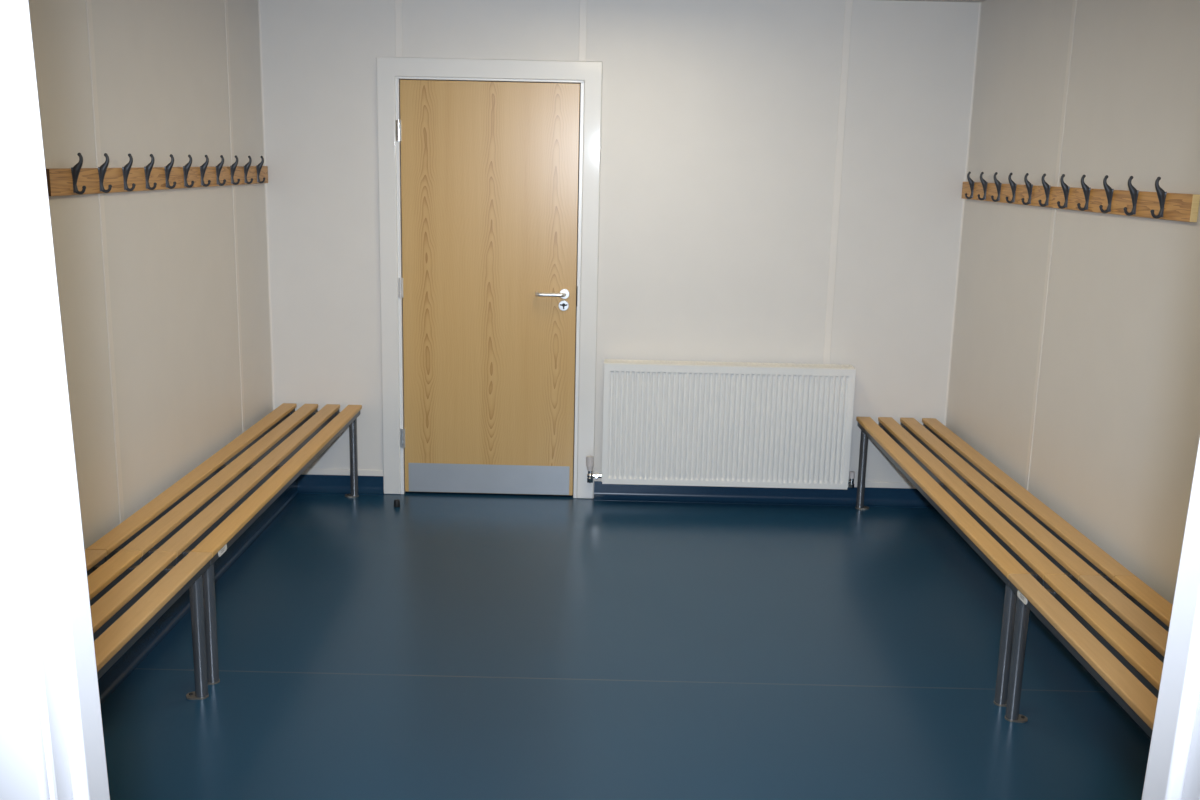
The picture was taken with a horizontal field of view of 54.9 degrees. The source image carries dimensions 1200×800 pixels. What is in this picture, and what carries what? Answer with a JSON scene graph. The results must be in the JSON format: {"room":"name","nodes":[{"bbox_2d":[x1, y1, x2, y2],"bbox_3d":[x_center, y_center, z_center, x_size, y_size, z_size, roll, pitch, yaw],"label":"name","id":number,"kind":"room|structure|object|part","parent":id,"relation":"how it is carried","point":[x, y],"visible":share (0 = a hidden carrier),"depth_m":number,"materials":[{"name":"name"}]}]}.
{"room":"changing room","nodes":[
{"label":"changing room","id":0,"kind":"room"},
{"bbox_2d":[29,0,272,632],"bbox_3d":[-1.692,-0.259,3.329,0.100,2.440,4.900,1,12,0],"label":"wall","id":1,"kind":"structure","parent":0,"point":[161,65],"depth_m":4.23,"materials":[{"name":"beige paint"}]},
{"bbox_2d":[86,0,124,522],"bbox_3d":[-1.635,-0.413,3.822,0.003,2.334,0.034,1,12,0],"label":"trim","id":2,"kind":"structure","parent":1,"relation":"attached to","point":[88,2],"depth_m":3.81,"materials":[{"name":"white plastic"}]},
{"bbox_2d":[46,153,267,195],"bbox_3d":[-1.594,-0.883,4.454,0.058,0.128,2.202,1,12,0],"label":"coat rack","id":3,"kind":"object","parent":1,"relation":"attached to","point":[76,180],"visible":1,"depth_m":4.07,"materials":[{"name":"brown wood"}]},
{"bbox_2d":[98,478,298,704],"bbox_3d":[-1.604,0.905,3.517,0.128,0.088,4.800,1,12,0],"label":"baseboard","id":4,"kind":"structure","parent":1,"relation":"attached to","point":[123,667],"depth_m":4.21,"materials":[{"name":"blue plastic"}]},
{"bbox_2d":[225,0,244,431],"bbox_3d":[-1.624,-0.688,5.152,0.003,2.334,0.034,1,12,0],"label":"trim","id":5,"kind":"structure","parent":1,"relation":"attached to","point":[226,1],"depth_m":5.13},
{"bbox_2d":[260,0,978,497],"bbox_3d":[0.063,-0.705,5.673,3.371,2.440,0.100,1,12,0],"label":"wall","id":6,"kind":"structure","parent":0,"point":[719,123],"depth_m":5.54,"materials":[{"name":"white paint"}]},
{"bbox_2d":[258,0,274,409],"bbox_3d":[-1.617,-0.781,5.615,0.009,2.340,0.009,1,12,0],"label":"trim","id":7,"kind":"structure","parent":6,"relation":"attached to","point":[259,7],"depth_m":5.59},
{"bbox_2d":[298,474,383,494],"bbox_3d":[-1.372,0.427,5.847,0.552,0.090,0.039,1,12,0],"label":"baseboard","id":8,"kind":"structure","parent":6,"relation":"attached to","point":[310,484],"depth_m":5.86,"materials":[{"name":"blue plastic"}]},
{"bbox_2d":[302,468,382,475],"bbox_3d":[-1.371,0.365,5.850,0.552,0.032,0.009,1,12,0],"label":"trim","id":9,"kind":"structure","parent":6,"relation":"attached to","point":[309,471],"depth_m":5.84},
{"bbox_2d":[395,0,402,56],"bbox_3d":[-0.943,-1.764,5.410,0.034,0.302,0.003,1,12,0],"label":"trim","id":10,"kind":"structure","parent":6,"relation":"attached to","point":[398,3],"depth_m":5.41,"materials":[{"name":"white plastic"}]},
{"bbox_2d":[376,57,602,498],"bbox_3d":[-0.543,-0.563,5.670,1.066,2.137,0.163,1,12,0],"label":"door","id":11,"kind":"structure","parent":6,"relation":"in","point":[489,169],"depth_m":5.64,"materials":[{"name":"brown wood"}]},
{"bbox_3d":[-0.563,0.400,5.850,0.815,0.150,0.002,1,12,0],"label":"kick plate","id":12,"kind":"part","parent":11,"relation":"part of","materials":[{"name":"silver metal"}]},
{"bbox_3d":[-0.241,-0.515,5.624,0.153,0.020,0.058,1,12,0],"label":"lever","id":13,"kind":"part","parent":11,"relation":"part of","materials":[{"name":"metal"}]},
{"bbox_2d":[579,0,586,60],"bbox_3d":[-0.080,-1.744,5.407,0.034,0.302,0.003,1,12,0],"label":"trim","id":14,"kind":"structure","parent":6,"relation":"attached to","point":[583,3],"depth_m":5.41,"materials":[{"name":"white plastic"}]},
{"bbox_2d":[586,359,855,488],"bbox_3d":[0.604,0.120,5.710,1.339,0.613,0.149,1,12,0],"label":"radiator","id":15,"kind":"object","parent":6,"relation":"attached to","point":[677,423],"visible":1,"depth_m":5.64,"materials":[{"name":"metal"}]},
{"bbox_3d":[0.016,0.103,5.696,0.004,0.595,0.113,1,12,0],"label":"panel","id":16,"kind":"part","parent":15,"relation":"part of","materials":[{"name":"metal"}]},
{"bbox_2d":[604,359,855,369],"bbox_3d":[0.629,-0.173,5.632,1.216,0.006,0.117,1,12,0],"label":"grille","id":17,"kind":"object","parent":15,"relation":"attached to","point":[609,364],"depth_m":5.58,"materials":[{"name":"metal"}]},
{"bbox_3d":[1.230,0.131,5.691,0.004,0.595,0.113,1,12,0],"label":"panel","id":18,"kind":"part","parent":15,"relation":"part of","materials":[{"name":"metal"}]},
{"bbox_2d":[594,478,915,488],"bbox_3d":[0.847,0.415,5.842,1.753,0.032,0.009,1,12,0],"label":"trim","id":19,"kind":"structure","parent":6,"relation":"attached to","point":[868,484],"depth_m":5.83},
{"bbox_2d":[594,481,932,507],"bbox_3d":[0.846,0.478,5.840,1.753,0.090,0.039,1,12,0],"label":"baseboard","id":20,"kind":"structure","parent":6,"relation":"attached to","point":[873,497],"depth_m":5.85,"materials":[{"name":"blue plastic"}]},
{"bbox_2d":[823,0,852,363],"bbox_3d":[1.134,-0.714,5.610,0.034,2.350,0.003,1,12,0],"label":"trim","id":21,"kind":"structure","parent":6,"relation":"attached to","point":[848,3],"depth_m":5.54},
{"bbox_2d":[944,2,981,425],"bbox_3d":[1.744,-0.704,5.604,0.009,2.340,0.009,1,12,0],"label":"trim","id":22,"kind":"structure","parent":6,"relation":"attached to","point":[980,3],"depth_m":5.57,"materials":[{"name":"white plastic"}]},
{"bbox_2d":[101,491,1150,799],"bbox_3d":[-0.024,1.280,2.213,7.200,0.050,7.720,1,12,0],"label":"floor","id":23,"kind":"structure","parent":0,"point":[434,645],"depth_m":3.88,"materials":[{"name":"blue plastic"}]},
{"bbox_2d":[85,549,211,699],"bbox_3d":[-1.446,0.918,2.550,0.450,0.460,2.217,1,12,0],"label":"slatted bench","id":24,"kind":"object","parent":23,"relation":"on","point":[115,584],"visible":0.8,"depth_m":3.35,"materials":[{"name":"brown wood"}]},
{"bbox_3d":[-1.566,0.723,2.511,0.030,0.026,2.214,1,12,0],"label":"support rail","id":25,"kind":"part","parent":24,"relation":"part of","materials":[{"name":"wood"}]},
{"bbox_3d":[-1.453,0.724,2.510,0.030,0.022,2.214,1,12,0],"label":"support rail","id":26,"kind":"part","parent":24,"relation":"part of","materials":[{"name":"wood"}]},
{"bbox_3d":[-1.344,0.726,2.510,0.030,0.022,2.214,1,12,0],"label":"support rail","id":27,"kind":"part","parent":24,"relation":"part of","materials":[{"name":"wood"}]},
{"bbox_3d":[-1.267,0.930,3.634,0.069,0.005,0.048,0,12,-7],"label":"foot plate","id":28,"kind":"part","parent":24,"relation":"part of","materials":[{"name":"metal"}]},
{"bbox_3d":[-1.249,0.730,3.591,0.039,0.408,0.039,1,12,0],"label":"leg","id":29,"kind":"part","parent":24,"relation":"part of","materials":[{"name":"metal"}]},
{"bbox_2d":[87,403,361,684],"bbox_3d":[-1.428,0.469,4.726,0.450,0.460,2.217,1,12,0],"label":"slatted bench","id":30,"kind":"object","parent":23,"relation":"on","point":[192,509],"visible":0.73,"depth_m":4.26,"materials":[{"name":"brown wood"}]},
{"bbox_3d":[-1.548,0.274,4.687,0.030,0.026,2.213,1,12,0],"label":"support rail","id":31,"kind":"part","parent":30,"relation":"part of","materials":[{"name":"wood"}]},
{"bbox_3d":[-1.248,0.709,3.693,0.039,0.408,0.039,1,12,0],"label":"leg","id":32,"kind":"part","parent":30,"relation":"part of","materials":[{"name":"metal"}]},
{"bbox_3d":[-1.213,0.483,3.711,0.002,0.023,0.080,1,12,0],"label":"label plate","id":33,"kind":"part","parent":30,"relation":"part of","materials":[{"name":"white plastic"}]},
{"bbox_3d":[-1.435,0.275,4.686,0.030,0.022,2.213,1,12,0],"label":"support rail","id":34,"kind":"part","parent":30,"relation":"part of","materials":[{"name":"wood"}]},
{"bbox_3d":[-1.326,0.277,4.686,0.030,0.022,2.213,1,12,0],"label":"support rail","id":35,"kind":"part","parent":30,"relation":"part of","materials":[{"name":"wood"}]},
{"bbox_3d":[-1.221,0.282,4.686,0.030,0.026,2.213,1,12,0],"label":"rail","id":36,"kind":"part","parent":30,"relation":"part of","materials":[{"name":"wood"}]},
{"bbox_3d":[-1.231,0.281,5.766,0.039,0.408,0.039,1,12,0],"label":"leg","id":37,"kind":"part","parent":30,"relation":"part of","materials":[{"name":"metal"}]},
{"bbox_2d":[394,499,399,506],"bbox_3d":[-0.995,0.505,5.650,0.032,0.035,0.032,1,12,0],"label":"door stop","id":38,"kind":"object","parent":23,"relation":"on","point":[396,501],"visible":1,"depth_m":5.64,"materials":[{"name":"black rubber"}]},
{"bbox_2d":[855,417,1134,706],"bbox_3d":[1.490,0.538,4.704,0.453,0.460,2.234,1,12,0],"label":"slatted bench","id":39,"kind":"object","parent":23,"relation":"on","point":[1007,526],"visible":0.78,"depth_m":4.24,"materials":[{"name":"brown wood"}]},
{"bbox_3d":[1.308,0.340,5.754,0.039,0.408,0.039,1,12,0],"label":"leg","id":40,"kind":"part","parent":39,"relation":"part of","materials":[{"name":"metal"}]},
{"bbox_3d":[1.290,0.342,4.665,0.030,0.026,2.230,1,12,0],"label":"rail","id":41,"kind":"part","parent":39,"relation":"part of","materials":[{"name":"wood"}]},
{"bbox_3d":[1.395,0.342,4.664,0.030,0.022,2.230,1,12,0],"label":"support rail","id":42,"kind":"part","parent":39,"relation":"part of","materials":[{"name":"wood"}]},
{"bbox_3d":[1.504,0.345,4.663,0.030,0.022,2.230,1,12,0],"label":"support rail","id":43,"kind":"part","parent":39,"relation":"part of","materials":[{"name":"wood"}]},
{"bbox_3d":[1.291,0.771,3.664,0.039,0.408,0.039,1,12,0],"label":"leg","id":44,"kind":"part","parent":39,"relation":"part of","materials":[{"name":"metal"}]},
{"bbox_3d":[1.617,0.349,4.663,0.030,0.026,2.230,1,12,0],"label":"support rail","id":45,"kind":"part","parent":39,"relation":"part of","materials":[{"name":"wood"}]},
{"bbox_2d":[1005,573,1172,737],"bbox_3d":[1.472,0.989,2.519,0.453,0.460,2.217,1,12,0],"label":"slatted bench","id":46,"kind":"object","parent":23,"relation":"on","point":[1119,635],"visible":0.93,"depth_m":3.23,"materials":[{"name":"brown wood"}]},
{"bbox_3d":[1.299,0.993,3.604,0.069,0.005,0.048,3,12,7],"label":"foot plate","id":47,"kind":"part","parent":46,"relation":"part of","materials":[{"name":"metal"}]},
{"bbox_3d":[1.290,0.792,3.561,0.039,0.408,0.039,1,12,0],"label":"leg","id":48,"kind":"part","parent":46,"relation":"part of","materials":[{"name":"metal"}]},
{"bbox_3d":[1.264,0.591,3.456,0.002,0.023,0.080,1,12,0],"label":"label plate","id":49,"kind":"part","parent":46,"relation":"part of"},
{"bbox_3d":[1.377,0.793,2.480,0.030,0.022,2.214,1,12,0],"label":"support rail","id":50,"kind":"part","parent":46,"relation":"part of","materials":[{"name":"wood"}]},
{"bbox_3d":[1.486,0.796,2.479,0.030,0.022,2.214,1,12,0],"label":"support rail","id":51,"kind":"part","parent":46,"relation":"part of","materials":[{"name":"wood"}]},
{"bbox_3d":[1.599,0.800,2.479,0.030,0.026,2.214,1,12,0],"label":"support rail","id":52,"kind":"part","parent":46,"relation":"part of","materials":[{"name":"wood"}]},
{"bbox_2d":[887,0,985,2],"bbox_3d":[0.071,-1.439,3.050,3.571,0.060,4.980,1,12,0],"label":"ceiling","id":53,"kind":"structure","parent":0,"point":[979,1],"depth_m":5.34,"materials":[{"name":"white paint"}]},
{"bbox_2d":[946,0,1199,604],"bbox_3d":[1.779,-0.179,3.316,0.100,2.440,4.900,1,12,0],"label":"wall","id":54,"kind":"structure","parent":0,"point":[1116,435],"depth_m":4.08,"materials":[{"name":"beige paint"}]},
{"bbox_2d":[933,507,1150,740],"bbox_3d":[1.683,0.979,3.505,0.039,0.090,4.800,1,12,0],"label":"baseboard","id":55,"kind":"structure","parent":54,"relation":"attached to","point":[1035,616],"depth_m":4.14,"materials":[{"name":"blue plastic"}]},
{"bbox_2d":[1024,0,1076,490],"bbox_3d":[1.738,-0.468,4.487,0.003,2.350,0.034,1,12,0],"label":"trim","id":56,"kind":"structure","parent":54,"relation":"attached to","point":[1074,1],"depth_m":4.46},
{"bbox_2d":[961,171,1199,221],"bbox_3d":[1.718,-0.805,4.432,0.058,0.128,2.223,1,12,0],"label":"coat rack","id":57,"kind":"object","parent":54,"relation":"attached to","point":[1160,204],"visible":1,"depth_m":4.04,"materials":[{"name":"brown wood"}]},
{"bbox_3d":[-0.001,0.056,0.849,6.400,2.900,0.058,1,12,0],"label":"wall","id":58,"kind":"structure","parent":0,"visible":0},
{"bbox_2d":[0,0,109,799],"bbox_3d":[-0.444,0.416,0.916,0.102,2.150,0.073,0,12,1],"label":"door frame","id":59,"kind":"structure","parent":58,"relation":"attached to","point":[52,746],"depth_m":0.83,"materials":[{"name":"white paint"}]},
{"bbox_3d":[-0.452,0.421,0.889,0.086,2.150,0.018,0,12,1],"label":"architrave","id":60,"kind":"part","parent":59,"relation":"part of","materials":[{"name":"white paint"}]},
{"bbox_2d":[1141,437,1199,799],"bbox_3d":[0.476,0.437,0.913,0.102,2.150,0.073,3,12,0],"label":"door frame","id":61,"kind":"structure","parent":58,"relation":"attached to","point":[1173,764],"depth_m":0.87,"materials":[{"name":"white paint"}]}
]}

